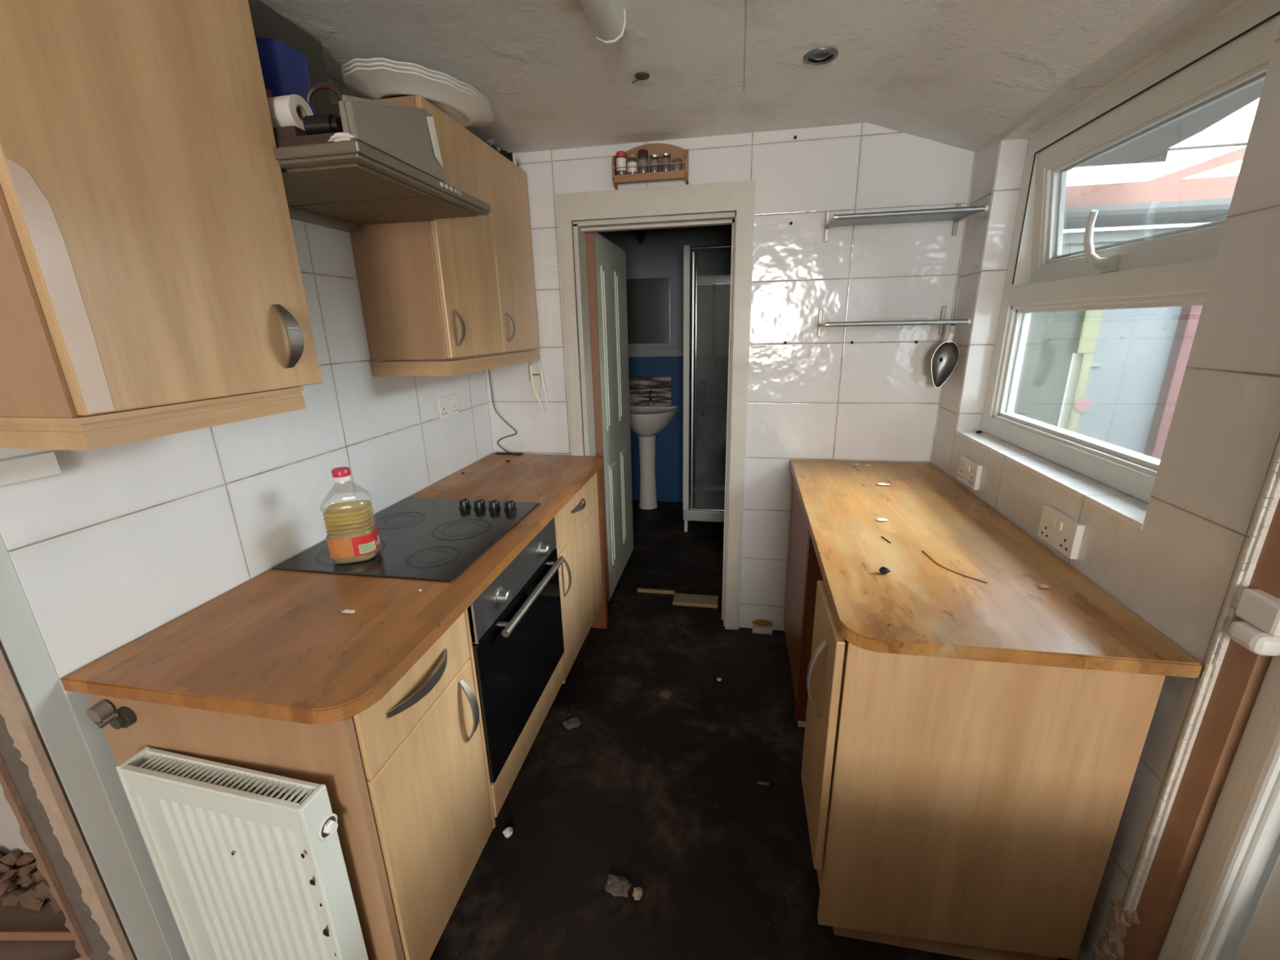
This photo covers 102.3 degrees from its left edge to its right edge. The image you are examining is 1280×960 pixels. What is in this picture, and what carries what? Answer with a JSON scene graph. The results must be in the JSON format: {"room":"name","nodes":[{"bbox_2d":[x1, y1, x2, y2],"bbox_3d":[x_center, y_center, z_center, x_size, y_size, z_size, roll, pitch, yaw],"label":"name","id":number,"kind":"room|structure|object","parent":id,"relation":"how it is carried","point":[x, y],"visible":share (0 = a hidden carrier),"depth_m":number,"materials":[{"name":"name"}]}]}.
{"room":"kitchen","nodes":[
{"label":"kitchen","id":0,"kind":"room"},
{"bbox_2d":[0,782,35,862],"bbox_3d":[-1.703,0.062,1.248,1.175,2.170,0.140,2,17,10],"label":"wall","id":1,"kind":"structure","parent":0,"point":[11,840],"depth_m":1.48,"materials":[{"name":"beige paint"}]},
{"bbox_2d":[0,533,171,959],"bbox_3d":[-1.124,0.068,0.832,0.132,2.370,0.046,2,17,10],"label":"wall","id":2,"kind":"structure","parent":0,"point":[21,640],"depth_m":0.95,"materials":[{"name":"grey paint"}]},
{"bbox_2d":[0,754,92,958],"bbox_3d":[-1.184,0.353,0.895,0.026,1.350,0.008,2,17,10],"label":"trim","id":3,"kind":"structure","parent":2,"relation":"attached to","point":[30,837],"depth_m":1.00,"materials":[{"name":"brown paint"}]},
{"bbox_2d":[0,648,134,959],"bbox_3d":[-1.090,0.175,0.822,0.054,2.170,0.012,2,17,10],"label":"trim","id":4,"kind":"structure","parent":2,"relation":"attached to","point":[19,724],"depth_m":0.94,"materials":[{"name":"paint"}]},
{"bbox_2d":[0,640,137,959],"bbox_3d":[-1.128,0.171,0.837,0.128,2.170,0.004,2,17,10],"label":"door frame","id":5,"kind":"object","parent":2,"relation":"in","point":[18,770],"depth_m":0.99,"materials":[{"name":"brown wood"}]},
{"bbox_2d":[0,75,493,959],"bbox_3d":[-0.955,-0.185,1.674,0.120,2.370,1.744,2,17,10],"label":"wall","id":6,"kind":"structure","parent":0,"point":[105,551],"depth_m":1.21,"materials":[{"name":"white tile"}]},
{"bbox_2d":[0,451,62,486],"bbox_3d":[-1.034,-0.019,0.863,0.022,0.040,0.086,2,17,10],"label":"conduit trunking","id":7,"kind":"object","parent":6,"relation":"attached to","point":[16,469],"visible":1,"depth_m":0.86,"materials":[{"name":"white plastic"}]},
{"bbox_2d":[0,0,322,450],"bbox_3d":[-0.868,-0.484,0.845,0.326,0.784,0.447,2,17,10],"label":"upper cabinet","id":8,"kind":"object","parent":6,"relation":"attached to","point":[152,286],"visible":1,"depth_m":0.78,"materials":[{"name":"brown wood"}]},
{"bbox_2d":[272,94,491,231],"bbox_3d":[-0.710,-0.774,1.246,0.476,0.213,0.554,2,17,10],"label":"hood","id":9,"kind":"object","parent":6,"relation":"attached to","point":[391,171],"visible":0.86,"depth_m":1.15,"materials":[{"name":"metal"}]},
{"bbox_2d":[255,38,315,115],"bbox_3d":[-0.819,-0.838,1.198,0.108,0.262,0.108,2,17,10],"label":"container","id":10,"kind":"object","parent":9,"relation":"on","point":[285,69],"visible":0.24,"depth_m":1.14,"materials":[{"name":"plastic"}]},
{"bbox_2d":[248,0,333,115],"bbox_3d":[-0.838,-0.880,1.174,0.010,0.355,0.382,2,17,10],"label":"board","id":11,"kind":"object","parent":9,"relation":"on","point":[267,23],"visible":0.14,"depth_m":1.23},
{"bbox_2d":[275,132,335,147],"bbox_3d":[-0.723,-0.678,1.081,0.316,0.022,0.145,2,17,10],"label":"pack","id":12,"kind":"object","parent":9,"relation":"on","point":[317,138],"visible":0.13,"depth_m":1.00},
{"bbox_2d":[272,125,307,137],"bbox_3d":[-0.758,-0.700,1.082,0.205,0.020,0.135,2,17,10],"label":"pack","id":13,"kind":"object","parent":12,"relation":"on","point":[290,131],"visible":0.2,"depth_m":1.00},
{"bbox_2d":[265,88,272,97],"bbox_3d":[-0.816,-0.768,1.075,0.030,0.118,0.120,2,17,10],"label":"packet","id":14,"kind":"object","parent":13,"relation":"on","point":[268,92],"visible":0.11,"depth_m":1.10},
{"bbox_2d":[266,94,313,130],"bbox_3d":[-0.718,-0.731,1.035,0.096,0.062,0.064,2,17,10],"label":"paper roll","id":15,"kind":"object","parent":13,"relation":"on","point":[290,109],"visible":0.52,"depth_m":1.01,"materials":[{"name":"white paper"}]},
{"bbox_2d":[302,81,343,134],"bbox_3d":[-0.618,-0.722,1.001,0.079,0.100,0.045,-1,17,1],"label":"gadget","id":16,"kind":"object","parent":12,"relation":"on","point":[325,123],"visible":0.72,"depth_m":1.00,"materials":[{"name":"black plastic"}]},
{"bbox_2d":[328,132,355,142],"bbox_3d":[-0.562,-0.645,0.972,0.062,0.017,0.018,2,17,10],"label":"crumpled paper","id":17,"kind":"object","parent":9,"relation":"on","point":[340,136],"visible":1,"depth_m":0.97,"materials":[{"name":"white paper"}]},
{"bbox_2d":[439,181,462,195],"bbox_3d":[-0.466,-0.719,1.274,0.002,0.010,0.102,2,17,10],"label":"switch","id":18,"kind":"object","parent":9,"relation":"attached to","point":[445,189],"depth_m":1.27,"materials":[{"name":"white plastic"}]},
{"bbox_2d":[331,95,539,376],"bbox_3d":[-0.664,-0.816,1.929,0.320,0.771,0.781,2,17,10],"label":"upper cabinet","id":19,"kind":"object","parent":6,"relation":"attached to","point":[462,286],"visible":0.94,"depth_m":1.67,"materials":[{"name":"brown wood"}]},
{"bbox_2d":[343,66,493,128],"bbox_3d":[-0.649,-1.132,1.561,0.332,0.040,0.481,2,17,10],"label":"oval platter","id":20,"kind":"object","parent":19,"relation":"on","point":[464,108],"visible":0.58,"depth_m":1.44,"materials":[{"name":"white ceramic"}]},
{"bbox_2d":[342,62,493,113],"bbox_3d":[-0.648,-1.139,1.555,0.332,0.040,0.481,2,17,10],"label":"oval platter","id":21,"kind":"object","parent":20,"relation":"on","point":[352,67],"visible":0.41,"depth_m":1.37,"materials":[{"name":"white ceramic"}]},
{"bbox_2d":[341,57,493,110],"bbox_3d":[-0.647,-1.145,1.548,0.332,0.040,0.481,2,17,10],"label":"oval platter","id":22,"kind":"object","parent":21,"relation":"on","point":[355,60],"visible":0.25,"depth_m":1.36,"materials":[{"name":"white ceramic"}]},
{"bbox_2d":[482,135,500,152],"bbox_3d":[-0.547,-1.234,1.898,0.056,0.053,0.126,-1,17,1],"label":"ball","id":23,"kind":"object","parent":19,"relation":"on","point":[490,141],"visible":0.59,"depth_m":1.88,"materials":[{"name":"grey plastic"}]},
{"bbox_2d":[499,147,510,159],"bbox_3d":[-0.530,-1.257,1.995,0.055,0.035,0.073,2,17,10],"label":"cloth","id":24,"kind":"object","parent":19,"relation":"on","point":[504,153],"visible":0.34,"depth_m":1.98,"materials":[{"name":"black fabric"}]},
{"bbox_2d":[506,152,516,164],"bbox_3d":[-0.523,-1.280,2.059,0.046,0.038,0.040,2,17,10],"label":"box","id":25,"kind":"object","parent":19,"relation":"on","point":[512,157],"visible":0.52,"depth_m":2.04,"materials":[{"name":"cardboard"}]},
{"bbox_2d":[436,393,458,418],"bbox_3d":[-0.798,-0.308,2.149,0.012,0.086,0.138,2,17,10],"label":"wall socket","id":26,"kind":"object","parent":6,"relation":"attached to","point":[447,405],"visible":1,"depth_m":2.14,"materials":[{"name":"white plastic"}]},
{"bbox_2d":[0,500,1068,959],"bbox_3d":[-0.495,1.200,1.303,3.600,0.106,7.150,2,17,10],"label":"floor","id":27,"kind":"structure","parent":0,"point":[655,793],"depth_m":1.62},
{"bbox_2d":[0,850,62,914],"bbox_3d":[-1.547,1.115,1.403,0.834,0.080,0.140,2,17,10],"label":"rubble","id":28,"kind":"object","parent":27,"relation":"on","point":[35,897],"visible":0.27,"depth_m":1.42,"materials":[{"name":"brown stone"}]},
{"bbox_2d":[0,930,75,940],"bbox_3d":[-1.586,1.156,1.308,0.456,0.022,0.022,-1,17,1],"label":"batten","id":29,"kind":"object","parent":27,"relation":"on","point":[4,935],"visible":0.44,"depth_m":1.30,"materials":[{"name":"brown wood"}]},
{"bbox_2d":[73,956,89,959],"bbox_3d":[-1.446,1.180,1.217,0.477,0.022,0.022,-8,18,-21],"label":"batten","id":30,"kind":"object","parent":27,"relation":"on","point":[80,957],"visible":0.02,"depth_m":1.25,"materials":[{"name":"brown wood"}]},
{"bbox_2d":[89,612,493,959],"bbox_3d":[-0.693,0.743,1.201,0.580,0.848,0.386,2,17,10],"label":"base cabinet","id":31,"kind":"object","parent":27,"relation":"on","point":[404,777],"visible":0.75,"depth_m":1.00,"materials":[{"name":"brown wood"}]},
{"bbox_2d":[85,700,137,728],"bbox_3d":[-0.965,0.432,0.937,0.074,0.049,0.031,2,17,10],"label":"pipe stub","id":32,"kind":"object","parent":31,"relation":"attached to","point":[123,717],"visible":1,"depth_m":0.93,"materials":[{"name":"silver metal"}]},
{"bbox_2d":[115,746,368,959],"bbox_3d":[-0.716,0.863,0.996,0.416,0.735,0.054,3,17,13],"label":"radiator","id":33,"kind":"object","parent":31,"relation":"attached to","point":[248,864],"visible":1,"depth_m":0.92,"materials":[{"name":"white metal"}]},
{"bbox_2d":[120,747,319,813],"bbox_3d":[-0.732,0.518,0.894,0.380,0.010,0.051,3,17,13],"label":"grille","id":34,"kind":"object","parent":33,"relation":"attached to","point":[262,791],"depth_m":0.89,"materials":[{"name":"white metal"}]},
{"bbox_2d":[502,826,512,838],"bbox_3d":[-0.400,1.062,1.555,0.031,0.029,0.027,2,17,10],"label":"chunk","id":35,"kind":"object","parent":27,"relation":"on","point":[507,832],"visible":1,"depth_m":1.55,"materials":[{"name":"white ceramic"}]},
{"bbox_2d":[464,516,565,847],"bbox_3d":[-0.591,0.601,1.676,0.603,0.846,0.622,2,17,10],"label":"oven","id":36,"kind":"object","parent":27,"relation":"on","point":[514,626],"visible":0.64,"depth_m":1.50,"materials":[{"name":"black glass"}]},
{"bbox_2d":[562,716,581,729],"bbox_3d":[-0.260,0.938,1.984,0.062,0.012,0.060,-12,20,-32],"label":"chunk","id":37,"kind":"object","parent":27,"relation":"on","point":[570,723],"visible":1,"depth_m":1.98,"materials":[{"name":"grey stone"}]},
{"bbox_2d":[551,466,608,704],"bbox_3d":[-0.491,0.421,2.278,0.576,0.846,0.642,2,17,10],"label":"base cabinet","id":38,"kind":"object","parent":27,"relation":"on","point":[580,524],"visible":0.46,"depth_m":2.18,"materials":[{"name":"brown wood"}]},
{"bbox_2d":[60,453,604,724],"bbox_3d":[-0.599,0.133,1.700,0.589,0.030,1.741,2,17,10],"label":"countertop","id":39,"kind":"structure","parent":38,"relation":"on","point":[277,644],"depth_m":1.05,"materials":[{"name":"brown wood"}]},
{"bbox_2d":[341,608,355,613],"bbox_3d":[-0.635,0.286,1.125,0.035,0.004,0.015,2,17,10],"label":"flake","id":40,"kind":"object","parent":39,"relation":"on","point":[345,611],"visible":1,"depth_m":1.12,"materials":[{"name":"white paint"}]},
{"bbox_2d":[272,497,539,582],"bbox_3d":[-0.653,0.141,1.562,0.510,0.035,0.582,2,17,10],"label":"cooktop","id":41,"kind":"object","parent":39,"relation":"in","point":[424,539],"visible":0.91,"depth_m":1.49,"materials":[{"name":"black glass"}]},
{"bbox_2d":[325,466,380,558],"bbox_3d":[-0.767,0.087,1.360,0.115,0.246,0.114,-6,17,-16],"label":"oil bottle","id":42,"kind":"object","parent":41,"relation":"on","point":[357,539],"visible":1,"depth_m":1.34,"materials":[{"name":"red plastic"}]},
{"bbox_2d":[360,543,373,551],"bbox_3d":[-0.713,0.176,1.349,0.005,0.016,0.035,13,21,39],"label":"print","id":43,"kind":"object","parent":42,"relation":"on","point":[363,547],"depth_m":1.35},
{"bbox_2d":[488,369,523,455],"bbox_3d":[-0.646,-0.336,2.456,0.140,0.442,0.029,2,17,10],"label":"power cable","id":44,"kind":"object","parent":39,"relation":"on","point":[507,452],"visible":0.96,"depth_m":2.50,"materials":[{"name":"black plastic"}]},
{"bbox_2d":[604,873,631,897],"bbox_3d":[-0.059,1.101,1.398,0.072,0.025,0.058,2,17,10],"label":"chunk","id":45,"kind":"object","parent":27,"relation":"on","point":[618,886],"visible":1,"depth_m":1.39,"materials":[{"name":"grey stone"}]},
{"bbox_2d":[632,887,642,900],"bbox_3d":[-0.007,1.106,1.378,0.026,0.027,0.029,2,17,10],"label":"chunk","id":46,"kind":"object","parent":27,"relation":"on","point":[637,891],"visible":1,"depth_m":1.37,"materials":[{"name":"beige stone"}]},
{"bbox_2d":[629,390,679,509],"bbox_3d":[0.056,-0.219,4.175,0.490,0.971,0.430,2,17,10],"label":"washbasin","id":47,"kind":"object","parent":27,"relation":"on","point":[646,421],"visible":0.89,"depth_m":4.21,"materials":[{"name":"white ceramic"}]},
{"bbox_2d":[648,390,652,405],"bbox_3d":[0.083,-0.664,4.189,0.024,0.125,0.097,2,17,10],"label":"tap","id":48,"kind":"object","parent":47,"relation":"on","point":[650,396],"depth_m":4.21,"materials":[{"name":"silver metal"}]},
{"bbox_2d":[629,405,679,436],"bbox_3d":[0.051,-0.456,4.104,0.490,0.205,0.430,2,17,10],"label":"basin","id":49,"kind":"object","parent":47,"relation":"in","point":[645,420],"depth_m":4.00,"materials":[{"name":"white ceramic"}]},
{"bbox_2d":[637,587,675,595],"bbox_3d":[0.092,0.638,2.954,0.215,0.020,0.020,2,17,10],"label":"threshold strip","id":50,"kind":"object","parent":27,"relation":"on","point":[639,589],"visible":0.96,"depth_m":2.95,"materials":[{"name":"brown wood"}]},
{"bbox_2d":[658,690,671,698],"bbox_3d":[0.104,0.887,2.129,0.051,0.014,0.052,2,17,10],"label":"chunk","id":51,"kind":"object","parent":27,"relation":"on","point":[664,694],"visible":1,"depth_m":2.12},
{"bbox_2d":[672,592,718,608],"bbox_3d":[0.307,0.665,2.845,0.244,0.020,0.105,2,17,10],"label":"threshold strip","id":52,"kind":"object","parent":27,"relation":"on","point":[679,599],"visible":1,"depth_m":2.82,"materials":[{"name":"brown wood"}]},
{"bbox_2d":[682,244,731,531],"bbox_3d":[0.778,-0.629,3.771,0.862,1.955,0.699,2,17,10],"label":"shower enclosure","id":53,"kind":"object","parent":27,"relation":"on","point":[701,502],"visible":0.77,"depth_m":3.64,"materials":[{"name":"white glass"}]},
{"bbox_2d":[683,484,724,522],"bbox_3d":[0.798,0.178,4.022,0.862,0.085,0.675,2,17,10],"label":"tray","id":54,"kind":"object","parent":53,"relation":"on","point":[709,498],"depth_m":3.86,"materials":[{"name":"white plastic"}]},
{"bbox_2d":[751,619,773,634],"bbox_3d":[0.606,0.724,2.550,0.108,0.062,0.038,2,17,10],"label":"block","id":55,"kind":"object","parent":27,"relation":"on","point":[765,627],"visible":1,"depth_m":2.54,"materials":[{"name":"yellow plastic"}]},
{"bbox_2d":[757,781,768,786],"bbox_3d":[0.408,1.007,1.709,0.038,0.006,0.008,2,17,10],"label":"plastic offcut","id":56,"kind":"object","parent":27,"relation":"on","point":[760,783],"visible":1,"depth_m":1.71,"materials":[{"name":"grey plastic"}]},
{"bbox_2d":[797,720,805,727],"bbox_3d":[0.652,0.926,1.946,0.108,0.016,0.017,2,17,10],"label":"white offcut","id":57,"kind":"object","parent":27,"relation":"on","point":[800,723],"visible":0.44,"depth_m":1.95,"materials":[{"name":"paper"}]},
{"bbox_2d":[783,477,823,722],"bbox_3d":[0.906,0.446,2.084,0.546,0.848,0.590,2,17,10],"label":"base cabinet","id":58,"kind":"object","parent":27,"relation":"on","point":[803,570],"visible":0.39,"depth_m":1.95,"materials":[{"name":"brown wood"}]},
{"bbox_2d":[789,459,1204,678],"bbox_3d":[0.825,0.128,1.609,0.611,0.030,1.400,2,17,10],"label":"countertop","id":59,"kind":"structure","parent":58,"relation":"on","point":[923,607],"depth_m":1.19,"materials":[{"name":"brown wood"}]},
{"bbox_2d":[879,566,890,573],"bbox_3d":[0.590,0.217,1.244,0.023,0.018,0.018,-2,17,-4],"label":"lump","id":60,"kind":"object","parent":59,"relation":"on","point":[882,570],"visible":1,"depth_m":1.24,"materials":[{"name":"grey stone"}]},
{"bbox_2d":[921,550,986,582],"bbox_3d":[0.759,0.212,1.271,0.030,0.002,0.191,-6,17,-15],"label":"twig","id":61,"kind":"object","parent":59,"relation":"on","point":[922,550],"visible":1,"depth_m":1.24,"materials":[{"name":"brown wood"}]},
{"bbox_2d":[1036,583,1048,587],"bbox_3d":[0.908,0.239,1.162,0.021,0.009,0.016,-6,17,-14],"label":"crumb","id":62,"kind":"object","parent":59,"relation":"on","point":[1041,585],"visible":1,"depth_m":1.16,"materials":[{"name":"beige"}]},
{"bbox_2d":[800,580,1165,959],"bbox_3d":[0.694,0.699,1.245,0.606,0.848,0.290,2,17,10],"label":"base cabinet","id":63,"kind":"object","parent":27,"relation":"on","point":[971,809],"visible":0.93,"depth_m":1.09,"materials":[{"name":"brown wood"}]},
{"bbox_2d":[585,224,732,502],"bbox_3d":[0.273,-0.886,4.218,2.250,2.215,0.100,2,17,10],"label":"wall","id":64,"kind":"structure","parent":0,"point":[660,255],"depth_m":4.09,"materials":[{"name":"grey paint"}]},
{"bbox_2d":[591,348,683,357],"bbox_3d":[-0.169,-1.032,4.197,1.180,0.063,0.015,2,17,10],"label":"trim","id":65,"kind":"structure","parent":64,"relation":"attached to","point":[637,352],"depth_m":4.14,"materials":[{"name":"white wood"}]},
{"bbox_2d":[626,276,671,343],"bbox_3d":[0.054,-1.329,4.062,0.373,0.492,0.019,2,17,10],"label":"bathroom mirror","id":66,"kind":"object","parent":64,"relation":"attached to","point":[648,300],"visible":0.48,"depth_m":4.05,"materials":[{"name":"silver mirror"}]},
{"bbox_2d":[628,376,671,405],"bbox_3d":[-0.012,-0.734,4.254,0.544,0.234,0.018,2,17,10],"label":"backsplash","id":67,"kind":"structure","parent":64,"relation":"attached to","point":[640,387],"depth_m":4.23,"materials":[{"name":"tile"}]},
{"bbox_2d":[482,122,976,631],"bbox_3d":[0.296,-0.391,2.363,2.324,2.320,0.118,2,17,10],"label":"wall","id":68,"kind":"structure","parent":0,"point":[873,397],"depth_m":2.13,"materials":[{"name":"white tile"}]},
{"bbox_2d":[528,361,547,413],"bbox_3d":[-0.479,-0.434,2.422,0.086,0.246,0.018,2,17,10],"label":"can opener","id":69,"kind":"object","parent":68,"relation":"hanging from","point":[535,375],"visible":0.99,"depth_m":2.41,"materials":[{"name":"beige plastic"}]},
{"bbox_2d":[586,231,633,601],"bbox_3d":[-0.150,-0.322,2.890,0.066,1.867,0.734,2,17,10],"label":"door","id":70,"kind":"structure","parent":68,"relation":"in","point":[606,260],"depth_m":2.76,"materials":[{"name":"grey paint"}]},
{"bbox_2d":[611,142,688,189],"bbox_3d":[0.041,-1.260,2.054,0.302,0.153,0.060,2,17,10],"label":"spice rack","id":71,"kind":"object","parent":68,"relation":"attached to","point":[658,148],"visible":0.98,"depth_m":2.05,"materials":[{"name":"brown wood"}]},
{"bbox_2d":[615,151,626,174],"bbox_3d":[-0.075,-1.263,2.074,0.042,0.098,0.042,2,17,10],"label":"spice jar","id":72,"kind":"object","parent":71,"relation":"on","point":[620,155],"visible":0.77,"depth_m":2.06,"materials":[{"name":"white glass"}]},
{"bbox_2d":[626,153,637,173],"bbox_3d":[-0.030,-1.256,2.068,0.040,0.086,0.040,2,17,10],"label":"spice jar","id":73,"kind":"object","parent":71,"relation":"on","point":[633,170],"visible":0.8,"depth_m":2.05,"materials":[{"name":"clear glass"}]},
{"bbox_2d":[637,149,648,173],"bbox_3d":[0.013,-1.260,2.059,0.042,0.098,0.042,2,17,10],"label":"spice jar","id":74,"kind":"object","parent":71,"relation":"on","point":[642,153],"visible":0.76,"depth_m":2.05,"materials":[{"name":"clear glass"}]},
{"bbox_2d":[616,177,684,183],"bbox_3d":[0.041,-1.208,2.067,0.282,0.008,0.046,2,17,10],"label":"shelf","id":75,"kind":"object","parent":71,"relation":"attached to","point":[619,180],"depth_m":2.06,"materials":[{"name":"brown wood"}]},
{"bbox_2d":[649,154,659,172],"bbox_3d":[0.058,-1.248,2.054,0.041,0.076,0.041,2,17,10],"label":"spice jar","id":76,"kind":"object","parent":71,"relation":"on","point":[655,168],"visible":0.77,"depth_m":2.04,"materials":[{"name":"clear glass"}]},
{"bbox_2d":[660,152,671,171],"bbox_3d":[0.103,-1.248,2.045,0.041,0.078,0.041,2,17,10],"label":"spice jar","id":77,"kind":"object","parent":71,"relation":"on","point":[666,167],"visible":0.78,"depth_m":2.03,"materials":[{"name":"clear glass"}]},
{"bbox_2d":[671,157,682,170],"bbox_3d":[0.147,-1.237,2.040,0.040,0.058,0.040,2,17,10],"label":"spice jar","id":78,"kind":"object","parent":71,"relation":"on","point":[677,158],"visible":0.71,"depth_m":2.04,"materials":[{"name":"clear glass"}]},
{"bbox_2d":[573,211,736,626],"bbox_3d":[0.083,-0.197,2.463,0.718,1.900,0.124,2,17,10],"label":"trim","id":79,"kind":"structure","parent":68,"relation":"attached to","point":[580,228],"depth_m":2.29,"materials":[{"name":"white wood"}]},
{"bbox_2d":[555,179,755,629],"bbox_3d":[0.071,-0.226,2.377,0.821,2.006,0.030,2,17,10],"label":"trim","id":80,"kind":"structure","parent":68,"relation":"attached to","point":[739,197],"depth_m":2.18,"materials":[{"name":"white wood"}]},
{"bbox_2d":[817,306,971,337],"bbox_3d":[0.964,-0.612,1.996,0.500,0.110,0.209,2,17,10],"label":"wall shelf","id":81,"kind":"object","parent":68,"relation":"attached to","point":[942,321],"visible":1,"depth_m":1.92,"materials":[{"name":"grey metal"}]},
{"bbox_2d":[930,324,959,387],"bbox_3d":[1.179,-0.482,2.001,0.098,0.243,0.043,2,17,10],"label":"metal scoop","id":82,"kind":"object","parent":81,"relation":"hanging from","point":[944,360],"visible":1,"depth_m":2.01,"materials":[{"name":"metal"}]},
{"bbox_2d":[932,342,958,386],"bbox_3d":[1.181,-0.451,2.012,0.094,0.175,0.040,2,17,10],"label":"bowl","id":83,"kind":"object","parent":82,"relation":"on","point":[944,358],"depth_m":2.02,"materials":[{"name":"metal"}]},
{"bbox_2d":[823,203,988,241],"bbox_3d":[0.957,-0.962,1.892,0.500,0.110,0.209,2,17,10],"label":"wall shelf","id":84,"kind":"object","parent":68,"relation":"attached to","point":[957,214],"visible":1,"depth_m":1.85,"materials":[{"name":"grey metal"}]},
{"bbox_2d":[259,0,1248,153],"bbox_3d":[-0.825,-0.674,-0.282,3.400,0.368,5.107,2,17,10],"label":"ceiling","id":85,"kind":"structure","parent":0,"point":[959,73],"depth_m":1.39,"materials":[{"name":"beige paint"}]},
{"bbox_2d":[578,0,626,43],"bbox_3d":[-0.172,-0.907,0.684,0.078,0.062,1.132,2,17,10],"label":"light","id":86,"kind":"object","parent":85,"relation":"attached to","point":[607,18],"visible":1,"depth_m":1.15,"materials":[{"name":"white plastic"}]},
{"bbox_2d":[631,71,649,83],"bbox_3d":[0.006,-1.181,1.520,0.045,0.020,0.044,11,21,36],"label":"ceiling fitting","id":87,"kind":"object","parent":85,"relation":"attached to","point":[642,75],"depth_m":1.51,"materials":[{"name":"black plastic"}]},
{"bbox_2d":[635,71,649,79],"bbox_3d":[0.007,-1.188,1.518,0.043,0.005,0.043,-12,20,-33],"label":"outlet","id":88,"kind":"object","parent":87,"relation":"attached to","point":[642,75],"depth_m":1.51,"materials":[{"name":"black plastic"}]},
{"bbox_2d":[803,47,838,65],"bbox_3d":[0.500,-1.171,1.429,0.092,0.008,0.092,2,17,10],"label":"recessed light","id":89,"kind":"object","parent":85,"relation":"in","point":[823,55],"visible":1,"depth_m":1.42,"materials":[{"name":"silver metal"}]},
{"bbox_2d":[931,0,1279,959],"bbox_3d":[1.203,-0.143,1.457,0.205,2.320,1.407,2,17,10],"label":"wall","id":90,"kind":"structure","parent":0,"point":[1176,573],"depth_m":0.95,"materials":[{"name":"white tile"}]},
{"bbox_2d":[956,455,982,490],"bbox_3d":[1.167,-0.027,1.829,0.018,0.088,0.146,2,17,10],"label":"wall socket","id":91,"kind":"object","parent":90,"relation":"attached to","point":[970,471],"visible":1,"depth_m":1.81,"materials":[{"name":"white plastic"}]},
{"bbox_2d":[955,138,1028,431],"bbox_3d":[1.243,-0.655,1.831,0.081,0.972,0.006,2,17,10],"label":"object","id":92,"kind":"structure","parent":90,"relation":"attached to","point":[1012,153],"depth_m":1.81,"materials":[{"name":"white tile"}]},
{"bbox_2d":[955,430,1148,529],"bbox_3d":[1.205,-0.042,1.496,0.198,0.012,0.988,2,17,10],"label":"window sill","id":93,"kind":"structure","parent":90,"relation":"attached to","point":[1132,510],"depth_m":1.34,"materials":[{"name":"white plastic"}]},
{"bbox_2d":[1037,505,1084,559],"bbox_3d":[1.059,0.129,1.302,0.020,0.088,0.146,2,17,10],"label":"wall socket","id":94,"kind":"object","parent":90,"relation":"attached to","point":[1062,532],"visible":1,"depth_m":1.28,"materials":[{"name":"white plastic"}]},
{"bbox_2d":[1051,517,1057,527],"bbox_3d":[1.052,0.108,1.310,0.003,0.022,0.014,2,17,10],"label":"switch","id":95,"kind":"object","parent":94,"relation":"attached to","point":[1054,520],"depth_m":1.31,"materials":[{"name":"white plastic"}]},
{"bbox_2d":[1057,520,1062,530],"bbox_3d":[1.048,0.114,1.287,0.003,0.022,0.014,2,17,10],"label":"switch","id":96,"kind":"object","parent":94,"relation":"attached to","point":[1060,523],"depth_m":1.28,"materials":[{"name":"white plastic"}]},
{"bbox_2d":[1090,897,1140,959],"bbox_3d":[1.001,1.013,1.098,0.036,0.326,0.065,6,18,23],"label":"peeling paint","id":97,"kind":"structure","parent":90,"relation":"attached to","point":[1112,947],"depth_m":1.07,"materials":[{"name":"paint"}]},
{"bbox_2d":[980,0,1279,502],"bbox_3d":[1.239,-0.510,1.349,0.117,0.967,0.988,2,17,10],"label":"window","id":98,"kind":"structure","parent":90,"relation":"in","point":[1124,202],"depth_m":1.29,"materials":[{"name":"white plastic"}]},
{"bbox_2d":[1120,445,1279,926],"bbox_3d":[0.974,0.043,0.800,0.013,1.807,0.014,2,17,10],"label":"trim","id":99,"kind":"structure","parent":90,"relation":"attached to","point":[1268,503],"depth_m":0.89,"materials":[{"name":"white plastic"}]},
{"bbox_2d":[1115,497,1279,959],"bbox_3d":[1.107,0.090,0.765,0.264,2.270,0.062,2,17,10],"label":"wall","id":100,"kind":"structure","parent":0,"point":[1242,673],"depth_m":0.90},
{"bbox_3d":[0.786,0.662,-0.965,0.248,2.170,3.638,2,17,10],"label":"wall","id":101,"kind":"structure","parent":0,"visible":0},
{"bbox_2d":[1157,588,1279,959],"bbox_3d":[0.931,0.308,0.326,0.142,2.110,1.024,2,17,10],"label":"door","id":102,"kind":"structure","parent":101,"relation":"in","point":[1228,906],"depth_m":0.83,"materials":[{"name":"white plastic"}]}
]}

